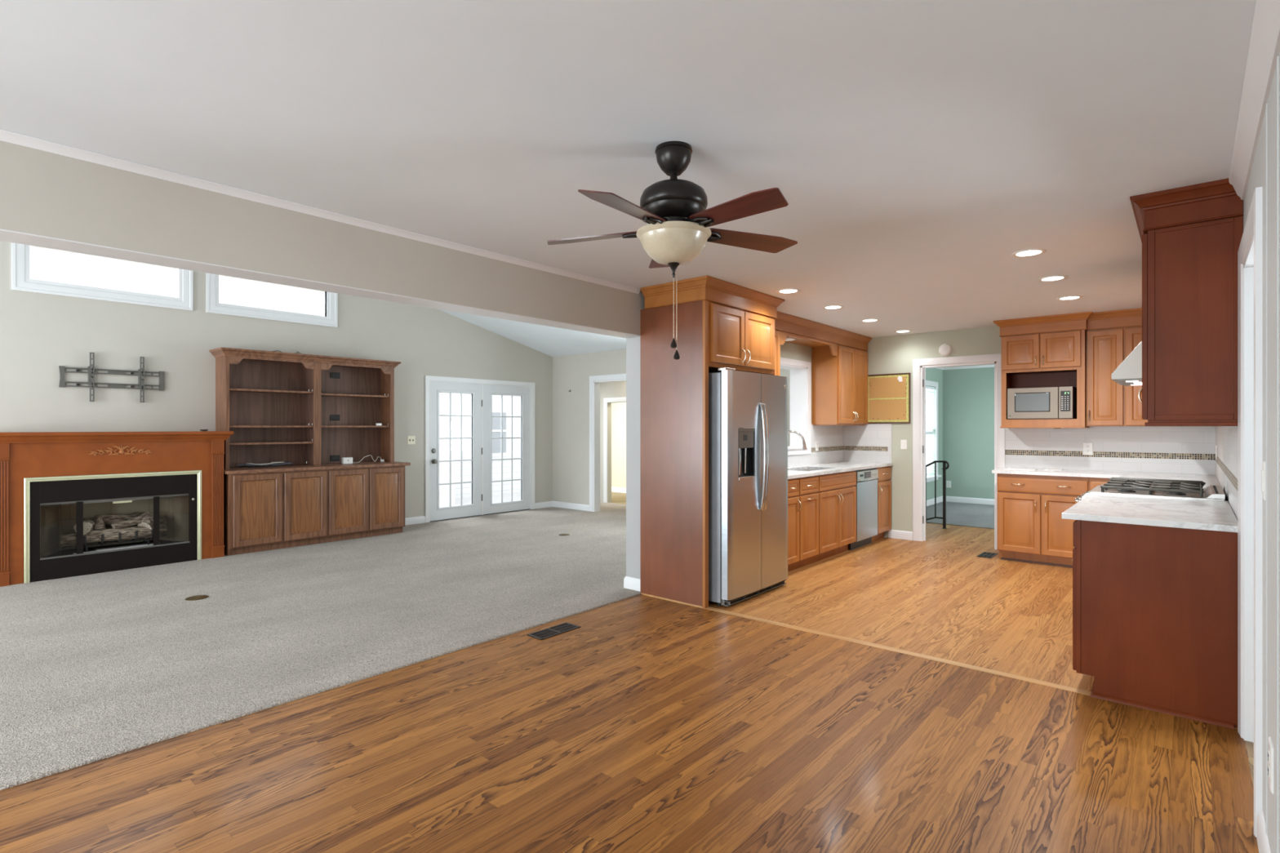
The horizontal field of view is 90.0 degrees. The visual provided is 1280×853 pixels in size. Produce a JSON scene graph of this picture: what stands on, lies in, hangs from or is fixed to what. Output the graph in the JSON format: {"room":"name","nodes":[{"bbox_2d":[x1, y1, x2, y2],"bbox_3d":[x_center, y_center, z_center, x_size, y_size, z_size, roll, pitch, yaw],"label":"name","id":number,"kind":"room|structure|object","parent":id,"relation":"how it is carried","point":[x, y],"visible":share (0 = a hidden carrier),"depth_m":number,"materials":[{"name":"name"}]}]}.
{"room":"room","nodes":[
{"label":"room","id":0,"kind":"room"},
{"bbox_2d":[29,246,519,506],"bbox_3d":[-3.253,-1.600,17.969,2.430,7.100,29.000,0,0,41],"label":"window panes","id":1,"kind":"structure","parent":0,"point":[49,265],"depth_m":12.06,"materials":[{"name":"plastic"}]},
{"bbox_2d":[0,240,552,558],"bbox_3d":[-4.715,-0.600,7.024,0.150,4.000,10.100,0,0,41],"label":"wall","id":2,"kind":"structure","parent":0,"point":[40,333],"depth_m":6.83,"materials":[{"name":"paint"}]},
{"bbox_2d":[11,242,192,311],"bbox_3d":[-5.245,-1.518,6.321,0.084,0.565,1.382,0,0,41],"label":"window","id":3,"kind":"structure","parent":2,"relation":"in","point":[20,281],"depth_m":6.19,"materials":[{"name":"white paint"}]},
{"bbox_2d":[58,352,164,402],"bbox_3d":[-5.189,-0.477,6.319,0.050,0.475,0.813,0,0,41],"label":"wall bracket","id":4,"kind":"object","parent":2,"relation":"attached to","point":[140,375],"visible":1,"depth_m":6.31,"materials":[{"name":"grey metal"}]},
{"bbox_2d":[205,272,337,327],"bbox_3d":[-4.255,-1.518,7.470,0.084,0.565,1.399,0,0,41],"label":"window","id":5,"kind":"structure","parent":2,"relation":"in","point":[212,304],"depth_m":7.36,"materials":[{"name":"white paint"}]},
{"bbox_2d":[404,515,425,524],"bbox_3d":[-3.178,1.292,8.684,0.014,0.100,0.580,0,0,41],"label":"baseboard","id":6,"kind":"structure","parent":2,"relation":"attached to","point":[421,519],"depth_m":8.78,"materials":[{"name":"white paint"}]},
{"bbox_2d":[430,381,481,520],"bbox_3d":[-2.656,0.346,9.294,0.106,1.963,0.865,0,0,41],"label":"door","id":7,"kind":"structure","parent":2,"relation":"in","point":[437,513],"depth_m":9.30,"materials":[{"name":"white paint"}]},
{"bbox_2d":[439,392,472,506],"bbox_3d":[-2.676,0.333,9.303,0.016,1.635,0.555,0,0,41],"label":"grille","id":8,"kind":"object","parent":7,"relation":"attached to","point":[468,504],"depth_m":9.37,"materials":[{"name":"white paint"}]},
{"bbox_2d":[424,375,534,522],"bbox_3d":[-2.402,0.320,9.691,0.158,2.060,1.960,0,0,41],"label":"door frame","id":9,"kind":"structure","parent":2,"relation":"attached to","point":[427,378],"depth_m":9.42,"materials":[{"name":"white paint"}]},
{"bbox_2d":[481,384,530,514],"bbox_3d":[-2.091,0.346,9.992,0.052,1.963,0.938,0,0,41],"label":"door","id":10,"kind":"structure","parent":2,"relation":"in","point":[489,390],"depth_m":9.93,"materials":[{"name":"white paint"}]},
{"bbox_2d":[492,395,521,502],"bbox_3d":[-2.079,0.345,9.997,0.016,1.660,0.575,0,0,41],"label":"grille","id":11,"kind":"object","parent":10,"relation":"attached to","point":[501,416],"depth_m":10.06,"materials":[{"name":"white paint"}]},
{"bbox_2d":[0,506,642,791],"bbox_3d":[-2.892,1.369,5.397,4.735,0.062,10.010,0,0,41],"label":"floor","id":12,"kind":"structure","parent":0,"point":[99,666],"depth_m":4.43,"materials":[{"name":"grey carpet"}]},
{"bbox_2d":[0,431,233,586],"bbox_3d":[-5.013,0.700,6.101,0.599,1.300,1.831,0,0,41],"label":"fireplace mantel","id":13,"kind":"object","parent":12,"relation":"on","point":[23,455],"visible":0.99,"depth_m":5.84,"materials":[{"name":"brown wood"}]},
{"bbox_2d":[23,470,201,583],"bbox_3d":[-4.983,0.895,6.079,0.416,0.910,1.293,0,0,41],"label":"fireplace insert","id":14,"kind":"object","parent":13,"relation":"in","point":[52,505],"depth_m":5.96,"materials":[{"name":"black metal"}]},
{"bbox_2d":[57,523,167,547],"bbox_3d":[-4.948,1.026,6.036,0.150,0.132,0.786,0,0,41],"label":"log","id":15,"kind":"object","parent":14,"relation":"on","point":[127,533],"visible":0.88,"depth_m":5.98,"materials":[{"name":"grey wood"}]},
{"bbox_2d":[73,518,94,534],"bbox_3d":[-5.140,0.927,5.923,0.148,0.132,0.232,0,0,-40],"label":"log","id":16,"kind":"object","parent":15,"relation":"on","point":[88,525],"visible":0.65,"depth_m":5.85,"materials":[{"name":"grey wood"}]},
{"bbox_2d":[93,516,106,529],"bbox_3d":[-5.071,0.916,6.001,0.133,0.134,0.089,0,0,41],"label":"log","id":17,"kind":"object","parent":15,"relation":"on","point":[100,524],"visible":0.92,"depth_m":5.98,"materials":[{"name":"grey wood"}]},
{"bbox_2d":[111,511,150,528],"bbox_3d":[-4.893,0.897,6.159,0.072,0.138,0.309,0,0,26],"label":"log","id":18,"kind":"object","parent":15,"relation":"on","point":[137,520],"visible":0.94,"depth_m":6.13,"materials":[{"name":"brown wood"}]},
{"bbox_2d":[94,511,138,526],"bbox_3d":[-5.054,0.897,6.192,0.132,0.123,0.329,0,0,41],"label":"log","id":19,"kind":"object","parent":14,"relation":"on","point":[109,519],"visible":0.59,"depth_m":6.14,"materials":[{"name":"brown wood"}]},
{"bbox_2d":[137,514,161,529],"bbox_3d":[-4.788,0.959,6.246,0.156,0.205,0.169,0,0,9],"label":"log","id":20,"kind":"object","parent":14,"relation":"on","point":[147,521],"visible":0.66,"depth_m":6.19,"materials":[{"name":"grey wood"}]},
{"bbox_2d":[0,431,233,443],"bbox_3d":[-5.013,0.095,6.101,0.599,0.090,1.831,0,0,41],"label":"mantel shelf","id":21,"kind":"object","parent":13,"relation":"attached to","point":[169,437],"depth_m":5.90,"materials":[{"name":"brown wood"}]},
{"bbox_2d":[185,595,208,600],"bbox_3d":[-3.455,1.335,4.991,0.152,0.008,0.152,0,0,41],"label":"floor outlet cover","id":22,"kind":"object","parent":12,"relation":"on","point":[197,597],"visible":1,"depth_m":4.98,"materials":[{"name":"gold metal"}]},
{"bbox_2d":[208,346,410,555],"bbox_3d":[-3.791,0.260,7.515,0.609,2.180,2.029,0,0,41],"label":"hutch","id":23,"kind":"object","parent":12,"relation":"on","point":[275,407],"visible":0.96,"depth_m":7.44,"materials":[{"name":"brown wood"}]},
{"bbox_2d":[223,461,410,474],"bbox_3d":[-3.791,0.474,7.515,0.609,0.036,2.029,0,0,41],"label":"countertop","id":24,"kind":"structure","parent":23,"relation":"on","point":[239,470],"depth_m":7.30,"materials":[{"name":"brown wood"}]},
{"bbox_2d":[342,455,384,463],"bbox_3d":[-3.464,0.409,8.031,0.052,0.093,0.533,0,0,41],"label":"junction box","id":25,"kind":"object","parent":23,"relation":"on","point":[345,460],"visible":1,"depth_m":7.87,"materials":[{"name":"white plastic"}]},
{"bbox_2d":[0,141,643,334],"bbox_3d":[-2.244,-1.667,2.689,0.190,1.865,6.750,0,0,41],"label":"beam","id":26,"kind":"structure","parent":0,"point":[42,193],"depth_m":3.05,"materials":[{"name":"paint"}]},
{"bbox_2d":[436,308,626,356],"bbox_3d":[-3.009,-1.801,5.458,4.680,1.324,10.150,0,0,41],"label":"ceiling","id":27,"kind":"structure","parent":0,"point":[552,341],"depth_m":9.53,"materials":[{"name":"paint"}]},
{"bbox_2d":[600,381,626,502],"bbox_3d":[-0.153,0.100,11.015,2.600,2.500,0.100,0,0,41],"label":"wall","id":28,"kind":"structure","parent":0,"point":[608,389],"depth_m":11.35,"materials":[{"name":"paint"}]},
{"bbox_2d":[603,397,626,502],"bbox_3d":[-0.264,0.422,11.031,1.000,1.855,0.020,0,0,41],"label":"door frame","id":29,"kind":"structure","parent":28,"relation":"attached to","point":[606,400],"depth_m":11.31,"materials":[{"name":"white paint"}]},
{"bbox_2d":[600,492,626,515],"bbox_3d":[-0.137,1.372,11.264,3.900,0.056,2.600,0,0,41],"label":"floor","id":30,"kind":"structure","parent":0,"point":[612,508],"depth_m":10.98,"materials":[{"name":"beige carpet"}]},
{"bbox_2d":[611,402,626,488],"bbox_3d":[0.201,0.100,11.733,4.000,2.500,1.450,0,0,41],"label":"wall","id":31,"kind":"structure","parent":0,"point":[618,409],"depth_m":13.10,"materials":[{"name":"beige paint"}]},
{"bbox_2d":[0,0,1256,337],"bbox_3d":[0.444,-1.175,2.963,3.788,0.150,10.670,0,0,41],"label":"ceiling","id":32,"kind":"structure","parent":0,"point":[913,148],"depth_m":2.28,"materials":[{"name":"paint"}]},
{"bbox_2d":[546,141,797,359],"bbox_3d":[0.118,-0.682,2.502,1.053,0.835,1.035,0,0,41],"label":"ceiling fan","id":33,"kind":"object","parent":32,"relation":"hanging from","point":[676,213],"visible":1,"depth_m":2.44,"materials":[{"name":"brown wood"}]},
{"bbox_2d":[776,288,799,293],"bbox_3d":[1.203,-1.097,5.191,0.188,0.006,0.188,0,0,41],"label":"recessed light","id":34,"kind":"object","parent":32,"relation":"in","point":[788,291],"visible":1,"depth_m":5.18,"materials":[{"name":"white plastic"}]},
{"bbox_2d":[1011,248,1046,257],"bbox_3d":[2.461,-1.097,4.051,0.188,0.006,0.188,0,0,41],"label":"recessed light","id":35,"kind":"object","parent":32,"relation":"in","point":[1029,252],"visible":1,"depth_m":4.05,"materials":[{"name":"white plastic"}]},
{"bbox_2d":[1037,275,1067,281],"bbox_3d":[3.063,-1.097,4.752,0.188,0.006,0.188,0,0,41],"label":"recessed light","id":36,"kind":"object","parent":32,"relation":"in","point":[1051,278],"visible":1,"depth_m":4.75,"materials":[{"name":"white plastic"}]},
{"bbox_2d":[1056,295,1082,300],"bbox_3d":[3.670,-1.097,5.470,0.188,0.006,0.188,0,0,41],"label":"recessed light","id":37,"kind":"object","parent":32,"relation":"in","point":[1071,297],"visible":1,"depth_m":5.47,"materials":[{"name":"white plastic"}]},
{"bbox_2d":[0,522,1258,852],"bbox_3d":[1.439,1.380,3.129,4.900,0.060,12.220,0,0,41],"label":"floor","id":38,"kind":"structure","parent":0,"point":[650,725],"depth_m":2.66,"materials":[{"name":"brown wood"}]},
{"bbox_2d":[526,622,580,639],"bbox_3d":[-0.565,1.347,4.219,0.145,0.006,0.345,0,0,41],"label":"floor vent","id":39,"kind":"object","parent":38,"relation":"in","point":[560,628],"visible":1,"depth_m":4.21,"materials":[{"name":"black metal"}]},
{"bbox_2d":[530,623,576,638],"bbox_3d":[-0.565,1.347,4.219,0.121,0.004,0.321,0,0,41],"label":"grille","id":40,"kind":"object","parent":39,"relation":"attached to","point":[560,628],"depth_m":4.21,"materials":[{"name":"black metal"}]},
{"bbox_2d":[708,367,787,606],"bbox_3d":[0.717,0.455,5.283,0.776,1.790,0.935,0,0,41],"label":"refrigerator","id":41,"kind":"object","parent":38,"relation":"on","point":[748,411],"visible":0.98,"depth_m":4.91,"materials":[{"name":"silver metal"}]},
{"bbox_2d":[787,478,801,571],"bbox_3d":[1.130,0.911,5.961,0.648,0.878,0.400,0,0,41],"label":"base cabinet","id":42,"kind":"object","parent":38,"relation":"on","point":[793,501],"visible":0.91,"depth_m":5.83,"materials":[{"name":"brown wood"}]},
{"bbox_2d":[791,475,818,570],"bbox_3d":[1.394,0.911,6.267,0.648,0.878,0.406,0,0,41],"label":"base cabinet","id":43,"kind":"object","parent":38,"relation":"on","point":[808,495],"visible":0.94,"depth_m":6.07,"materials":[{"name":"brown wood"}]},
{"bbox_2d":[810,469,856,563],"bbox_3d":[1.826,0.911,6.770,0.648,0.878,0.919,0,0,41],"label":"base cabinet","id":44,"kind":"object","parent":38,"relation":"on","point":[837,492],"visible":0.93,"depth_m":6.54,"materials":[{"name":"brown wood"}]},
{"bbox_2d":[787,461,893,479],"bbox_3d":[1.907,0.457,6.885,0.629,0.030,2.813,0,0,41],"label":"countertop","id":45,"kind":"structure","parent":44,"relation":"on","point":[841,466],"depth_m":6.97,"materials":[{"name":"stone"}]},
{"bbox_2d":[787,430,806,449],"bbox_3d":[1.588,0.242,6.738,0.319,0.400,0.090,0,0,4],"label":"kitchen faucet","id":46,"kind":"object","parent":45,"relation":"on","point":[804,446],"visible":0.24,"depth_m":6.70,"materials":[{"name":"silver metal"}]},
{"bbox_2d":[848,467,879,550],"bbox_3d":[2.339,0.916,7.346,0.605,0.868,0.606,0,0,41],"label":"dishwasher","id":47,"kind":"object","parent":38,"relation":"on","point":[866,485],"visible":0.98,"depth_m":7.13,"materials":[{"name":"silver metal"}]},
{"bbox_2d":[854,467,875,486],"bbox_3d":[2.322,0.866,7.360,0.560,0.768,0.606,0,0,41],"label":"control panel","id":48,"kind":"object","parent":47,"relation":"in","point":[861,474],"depth_m":7.13,"materials":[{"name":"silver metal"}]},
{"bbox_2d":[871,466,891,541],"bbox_3d":[2.677,0.911,7.759,0.648,0.878,0.449,0,0,41],"label":"base cabinet","id":49,"kind":"object","parent":38,"relation":"on","point":[884,483],"visible":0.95,"depth_m":7.56,"materials":[{"name":"brown wood"}]},
{"bbox_2d":[925,460,949,528],"bbox_3d":[3.861,0.906,8.617,0.567,0.909,0.070,0,0,41],"label":"stair railing","id":50,"kind":"object","parent":38,"relation":"on","point":[944,468],"visible":0.86,"depth_m":8.46,"materials":[{"name":"black metal"}]},
{"bbox_2d":[642,594,1237,728],"bbox_3d":[1.372,1.374,4.011,3.508,0.052,0.060,0,0,41],"label":"floor strip","id":51,"kind":"object","parent":38,"relation":"on","point":[892,649],"visible":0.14,"depth_m":3.79,"materials":[{"name":"brown wood"}]},
{"bbox_2d":[640,275,784,608],"bbox_3d":[0.609,0.126,5.327,0.694,2.449,1.178,0,0,41],"label":"tall cabinet","id":52,"kind":"object","parent":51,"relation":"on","point":[718,323],"visible":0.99,"depth_m":4.96,"materials":[{"name":"brown wood"}]},
{"bbox_2d":[976,551,997,558],"bbox_3d":[3.638,1.347,6.705,0.135,0.006,0.310,0,0,41],"label":"floor vent","id":53,"kind":"object","parent":38,"relation":"in","point":[984,554],"visible":1,"depth_m":6.68,"materials":[{"name":"black metal"}]},
{"bbox_2d":[996,473,1088,568],"bbox_3d":[4.082,0.911,6.436,0.764,0.878,0.648,0,0,41],"label":"base cabinet","id":54,"kind":"object","parent":38,"relation":"on","point":[1031,528],"visible":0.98,"depth_m":6.25,"materials":[{"name":"brown wood"}]},
{"bbox_2d":[1088,477,1110,491],"bbox_3d":[4.288,0.911,5.400,0.895,0.878,1.950,0,0,41],"label":"base cabinet","id":55,"kind":"object","parent":38,"relation":"on","point":[1093,482],"visible":0.02,"depth_m":5.93,"materials":[{"name":"brown wood"}]},
{"bbox_2d":[991,466,1220,488],"bbox_3d":[3.977,0.457,5.662,1.694,0.030,1.949,0,0,41],"label":"countertop","id":56,"kind":"structure","parent":55,"relation":"on","point":[1209,479],"depth_m":5.97,"materials":[{"name":"stone"}]},
{"bbox_2d":[1075,477,1225,503],"bbox_3d":[3.441,0.863,4.337,0.751,0.974,0.756,0,0,41],"label":"gas range","id":57,"kind":"object","parent":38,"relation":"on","point":[1166,488],"visible":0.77,"depth_m":4.19,"materials":[{"name":"silver metal"}]},
{"bbox_2d":[1089,484,1225,501],"bbox_3d":[3.475,0.444,4.308,0.660,0.023,0.756,0,0,41],"label":"cooktop","id":58,"kind":"object","parent":57,"relation":"in","point":[1207,495],"depth_m":4.08,"materials":[{"name":"silver metal"}]},
{"bbox_2d":[1071,520,1237,728],"bbox_3d":[2.826,0.911,3.531,0.660,0.878,1.256,0,0,41],"label":"base cabinet","id":59,"kind":"object","parent":38,"relation":"on","point":[1155,608],"visible":0.88,"depth_m":3.04,"materials":[{"name":"brown wood"}]},
{"bbox_2d":[1062,493,1237,533],"bbox_3d":[2.821,0.457,3.532,0.669,0.030,1.264,0,0,41],"label":"countertop","id":60,"kind":"structure","parent":59,"relation":"on","point":[1176,513],"depth_m":3.30,"materials":[{"name":"stone"}]},
{"bbox_2d":[552,349,790,505],"bbox_3d":[0.294,0.025,9.258,4.530,3.350,0.120,0,0,41],"label":"wall","id":61,"kind":"structure","parent":0,"point":[571,410],"depth_m":10.32,"materials":[{"name":"paint"}]},
{"bbox_2d":[534,501,589,511],"bbox_3d":[-1.253,1.292,10.255,0.884,0.100,0.388,0,0,41],"label":"baseboard","id":62,"kind":"structure","parent":61,"relation":"attached to","point":[548,504],"depth_m":10.45,"materials":[{"name":"white paint"}]},
{"bbox_2d":[589,373,626,511],"bbox_3d":[-0.378,0.278,9.826,1.000,2.145,0.145,0,0,41],"label":"door frame","id":63,"kind":"structure","parent":61,"relation":"attached to","point":[596,384],"depth_m":10.07,"materials":[{"name":"white paint"}]},
{"bbox_2d":[626,295,811,578],"bbox_3d":[1.235,-0.600,6.733,0.190,4.000,3.920,0,0,41],"label":"wall","id":64,"kind":"structure","parent":0,"point":[633,344],"depth_m":5.27,"materials":[{"name":"grey paint"}]},
{"bbox_2d":[0,228,639,337],"bbox_3d":[-2.244,-0.733,2.688,0.192,0.004,6.749,0,0,41],"label":"trim","id":65,"kind":"structure","parent":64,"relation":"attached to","point":[9,236],"depth_m":3.12,"materials":[{"name":"white paint"}]},
{"bbox_2d":[0,128,640,293],"bbox_3d":[-2.183,-1.081,2.594,0.028,0.035,6.685,0,0,41],"label":"crown molding","id":66,"kind":"structure","parent":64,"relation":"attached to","point":[7,136],"depth_m":3.04,"materials":[{"name":"white paint"}]},
{"bbox_2d":[623,576,639,591],"bbox_3d":[0.415,1.292,5.800,0.192,0.100,1.464,0,0,41],"label":"baseboard","id":67,"kind":"structure","parent":64,"relation":"attached to","point":[630,583],"depth_m":5.25,"materials":[{"name":"white paint"}]},
{"bbox_2d":[774,329,780,376],"bbox_3d":[1.046,-0.480,6.088,0.361,0.910,0.665,0,0,41],"label":"upper cabinet","id":68,"kind":"object","parent":64,"relation":"attached to","point":[777,334],"visible":0.03,"depth_m":6.20,"materials":[{"name":"brown wood"}]},
{"bbox_2d":[780,363,809,449],"bbox_3d":[1.391,-0.215,6.906,0.240,0.932,1.447,0,0,41],"label":"window","id":69,"kind":"structure","parent":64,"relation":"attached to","point":[798,375],"depth_m":7.44,"materials":[{"name":"white glass"}]},
{"bbox_2d":[780,357,811,455],"bbox_3d":[1.467,-0.215,6.841,0.020,1.060,1.575,0,0,41],"label":"window frame","id":70,"kind":"structure","parent":64,"relation":"attached to","point":[783,360],"depth_m":7.39,"materials":[{"name":"white paint"}]},
{"bbox_2d":[778,330,836,355],"bbox_3d":[1.684,-0.870,6.869,0.310,0.130,1.346,0,0,41],"label":"valance","id":71,"kind":"object","parent":64,"relation":"attached to","point":[802,340],"visible":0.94,"depth_m":6.97,"materials":[{"name":"brown wood"}]},
{"bbox_2d":[811,344,867,425],"bbox_3d":[2.432,-0.474,7.699,0.361,0.922,0.885,0,0,41],"label":"upper cabinet","id":72,"kind":"object","parent":64,"relation":"attached to","point":[839,383],"visible":1,"depth_m":7.43,"materials":[{"name":"brown wood"}]},
{"bbox_2d":[774,311,871,351],"bbox_3d":[1.792,-1.018,6.924,0.344,0.163,2.905,0,0,41],"label":"crown molding","id":73,"kind":"structure","parent":72,"relation":"attached to","point":[784,322],"depth_m":6.87,"materials":[{"name":"brown wood"}]},
{"bbox_2d":[787,423,891,466],"bbox_3d":[1.903,0.203,6.892,0.615,0.477,2.810,0,0,41],"label":"backsplash","id":74,"kind":"structure","parent":64,"relation":"attached to","point":[868,434],"depth_m":7.87,"materials":[{"name":"white tile"}]},
{"bbox_2d":[811,445,888,452],"bbox_3d":[2.505,0.273,7.621,0.562,0.055,0.902,0,0,41],"label":"mosaic band","id":75,"kind":"object","parent":64,"relation":"attached to","point":[837,447],"visible":1,"depth_m":7.92,"materials":[{"name":"tile"}]},
{"bbox_2d":[926,501,994,528],"bbox_3d":[6.127,1.375,9.015,4.270,0.070,2.820,0,0,41],"label":"floor","id":76,"kind":"structure","parent":0,"point":[963,514],"depth_m":9.73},
{"bbox_2d":[942,367,994,498],"bbox_3d":[7.110,0.075,10.096,4.590,2.650,0.100,0,0,41],"label":"wall","id":77,"kind":"structure","parent":0,"point":[968,394],"depth_m":11.19,"materials":[{"name":"paint"}]},
{"bbox_2d":[925,368,942,500],"bbox_3d":[4.026,0.075,9.939,0.120,2.650,4.360,0,0,41],"label":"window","id":78,"kind":"structure","parent":77,"relation":"in","point":[935,375],"depth_m":11.28,"materials":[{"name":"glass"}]},
{"bbox_2d":[925,386,934,474],"bbox_3d":[4.856,0.059,10.847,0.054,1.487,0.860,0,0,41],"label":"window blind","id":79,"kind":"object","parent":78,"relation":"attached to","point":[931,450],"visible":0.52,"depth_m":11.00,"materials":[{"name":"white plastic"}]},
{"bbox_2d":[925,380,941,482],"bbox_3d":[4.859,0.080,10.845,0.160,1.710,1.120,0,0,41],"label":"window","id":80,"kind":"structure","parent":78,"relation":"attached to","point":[937,476],"depth_m":11.16,"materials":[{"name":"white wood"}]},
{"bbox_2d":[926,495,994,506],"bbox_3d":[5.687,1.292,8.504,4.270,0.100,4.170,0,0,41],"label":"baseboard","id":81,"kind":"structure","parent":77,"relation":"attached to","point":[948,499],"depth_m":11.16,"materials":[{"name":"white paint"}]},
{"bbox_2d":[936,364,994,369],"bbox_3d":[5.687,-1.057,8.504,4.270,0.084,4.170,0,0,41],"label":"crown molding","id":82,"kind":"structure","parent":77,"relation":"attached to","point":[980,366],"depth_m":11.20,"materials":[{"name":"white paint"}]},
{"bbox_2d":[866,326,1187,537],"bbox_3d":[3.936,0.075,7.068,3.848,2.650,0.110,0,0,41],"label":"wall","id":83,"kind":"structure","parent":0,"point":[891,354],"depth_m":7.64,"materials":[{"name":"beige paint"}]},
{"bbox_2d":[867,373,910,423],"bbox_3d":[3.007,-0.338,7.781,0.541,0.602,0.021,0,0,41],"label":"cork board","id":84,"kind":"object","parent":83,"relation":"attached to","point":[888,394],"visible":0.98,"depth_m":7.76,"materials":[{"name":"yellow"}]},
{"bbox_2d":[888,529,912,540],"bbox_3d":[3.128,1.300,7.682,0.282,0.100,0.014,0,0,41],"label":"baseboard","id":85,"kind":"structure","parent":83,"relation":"attached to","point":[895,534],"depth_m":7.67,"materials":[{"name":"white paint"}]},
{"bbox_2d":[938,343,951,355],"bbox_3d":[3.499,-0.880,7.341,0.144,0.144,0.046,0,0,41],"label":"smoke detector","id":86,"kind":"object","parent":83,"relation":"attached to","point":[945,349],"visible":1,"depth_m":7.32,"materials":[{"name":"white plastic"}]},
{"bbox_2d":[912,353,1004,549],"bbox_3d":[3.638,0.278,7.314,0.965,2.145,0.135,0,0,41],"label":"door frame","id":87,"kind":"structure","parent":83,"relation":"attached to","point":[917,363],"depth_m":7.53,"materials":[{"name":"white paint"}]},
{"bbox_2d":[993,311,1093,428],"bbox_3d":[4.132,-0.538,6.544,0.843,1.121,0.427,0,0,41],"label":"upper cabinet","id":88,"kind":"object","parent":83,"relation":"attached to","point":[1042,351],"visible":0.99,"depth_m":6.44,"materials":[{"name":"brown wood"}]},
{"bbox_2d":[1007,386,1076,419],"bbox_3d":[4.125,-0.229,6.565,0.565,0.328,0.366,0,0,41],"label":"microwave","id":89,"kind":"object","parent":88,"relation":"in","point":[1043,402],"visible":0.98,"depth_m":6.41,"materials":[{"name":"silver metal"}]},
{"bbox_2d":[1085,327,1124,426],"bbox_3d":[4.549,-0.469,6.248,0.300,0.935,0.332,0,0,41],"label":"upper cabinet","id":90,"kind":"object","parent":83,"relation":"attached to","point":[1104,348],"visible":0.97,"depth_m":6.15,"materials":[{"name":"brown wood"}]},
{"bbox_2d":[1217,49,1279,852],"bbox_3d":[1.834,0.075,1.766,0.120,2.650,10.670,0,0,41],"label":"wall","id":91,"kind":"structure","parent":0,"point":[1257,175],"depth_m":1.90,"materials":[{"name":"paint"}]},
{"bbox_2d":[1004,449,1237,490],"bbox_3d":[3.321,0.280,4.920,1.722,0.055,3.932,0,0,41],"label":"mosaic band","id":92,"kind":"object","parent":91,"relation":"attached to","point":[1230,476],"visible":0.82,"depth_m":6.22,"materials":[{"name":"tile"}]},
{"bbox_2d":[1004,426,1237,518],"bbox_3d":[3.316,0.021,4.917,1.743,0.842,3.960,0,0,41],"label":"backsplash","id":93,"kind":"structure","parent":91,"relation":"attached to","point":[1147,439],"depth_m":6.23,"materials":[{"name":"white tile"}]},
{"bbox_2d":[1082,442,1093,454],"bbox_3d":[4.527,0.225,6.469,0.085,0.125,0.008,0,0,41],"label":"wall outlet","id":94,"kind":"object","parent":93,"relation":"attached to","point":[1087,447],"visible":1,"depth_m":6.47,"materials":[{"name":"white plastic"}]},
{"bbox_2d":[1111,341,1142,386],"bbox_3d":[3.522,-0.610,4.264,0.560,0.655,0.752,0,0,41],"label":"range hood","id":95,"kind":"object","parent":91,"relation":"attached to","point":[1129,372],"visible":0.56,"depth_m":4.10,"materials":[{"name":"silver metal"}]},
{"bbox_2d":[1124,326,1147,426],"bbox_3d":[4.376,-0.469,5.324,0.640,0.935,1.957,0,0,41],"label":"upper cabinet","id":96,"kind":"object","parent":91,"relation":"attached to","point":[1132,335],"visible":0.06,"depth_m":6.01,"materials":[{"name":"brown wood"}]},
{"bbox_2d":[1087,307,1142,330],"bbox_3d":[4.262,-1.019,5.423,0.940,0.160,1.957,0,0,41],"label":"crown molding","id":97,"kind":"structure","parent":96,"relation":"attached to","point":[1131,317],"depth_m":6.08,"materials":[{"name":"brown wood"}]},
{"bbox_2d":[1129,177,1243,426],"bbox_3d":[2.917,-0.550,3.423,0.397,1.097,1.302,0,0,41],"label":"upper cabinet","id":98,"kind":"object","parent":91,"relation":"attached to","point":[1191,236],"visible":0.94,"depth_m":2.96,"materials":[{"name":"brown wood"}]},
{"bbox_2d":[1237,186,1262,837],"bbox_3d":[2.392,0.282,2.427,0.145,2.135,0.970,0,0,41],"label":"door frame","id":99,"kind":"structure","parent":91,"relation":"attached to","point":[1253,226],"depth_m":2.74,"materials":[{"name":"white paint"}]},
{"bbox_2d":[1228,0,1279,199],"bbox_3d":[0.460,-1.047,0.300,0.050,0.104,6.655,0,0,41],"label":"crown molding","id":100,"kind":"structure","parent":91,"relation":"attached to","point":[1264,49],"depth_m":1.95,"materials":[{"name":"white paint"}]},
{"bbox_2d":[1261,461,1265,500],"bbox_3d":[1.958,0.170,2.009,0.009,0.120,0.075,0,0,41],"label":"light switch","id":101,"kind":"object","parent":91,"relation":"attached to","point":[1263,470],"visible":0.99,"depth_m":2.00,"materials":[{"name":"white plastic"}]},
{"bbox_2d":[1256,809,1271,852],"bbox_3d":[0.164,1.300,-0.072,0.014,0.100,5.705,0,0,41],"label":"baseboard","id":102,"kind":"structure","parent":91,"relation":"attached to","point":[1263,843],"depth_m":2.00,"materials":[{"name":"white paint"}]},
{"bbox_2d":[1267,737,1273,793],"bbox_3d":[1.818,0.975,1.846,0.008,0.130,0.085,0,0,41],"label":"wall outlet","id":103,"kind":"object","parent":91,"relation":"attached to","point":[1270,748],"visible":1,"depth_m":1.82,"materials":[{"name":"white plastic"}]},
{"bbox_2d":[1265,56,1278,852],"bbox_3d":[1.418,0.130,1.377,0.004,2.240,1.562,0,0,41],"label":"batten","id":104,"kind":"object","parent":91,"relation":"attached to","point":[1277,56],"visible":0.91,"depth_m":1.71,"materials":[{"name":"paint"}]},
{"label":"outside","id":105,"kind":"structure","parent":0,"visible":0},
{"bbox_2d":[454,471,928,505],"bbox_3d":[-7.968,2.000,20.047,21.770,0.100,40.000,0,0,41],"label":"patio","id":106,"kind":"structure","parent":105,"point":[516,496],"depth_m":17.18,"materials":[{"name":"white concrete"}]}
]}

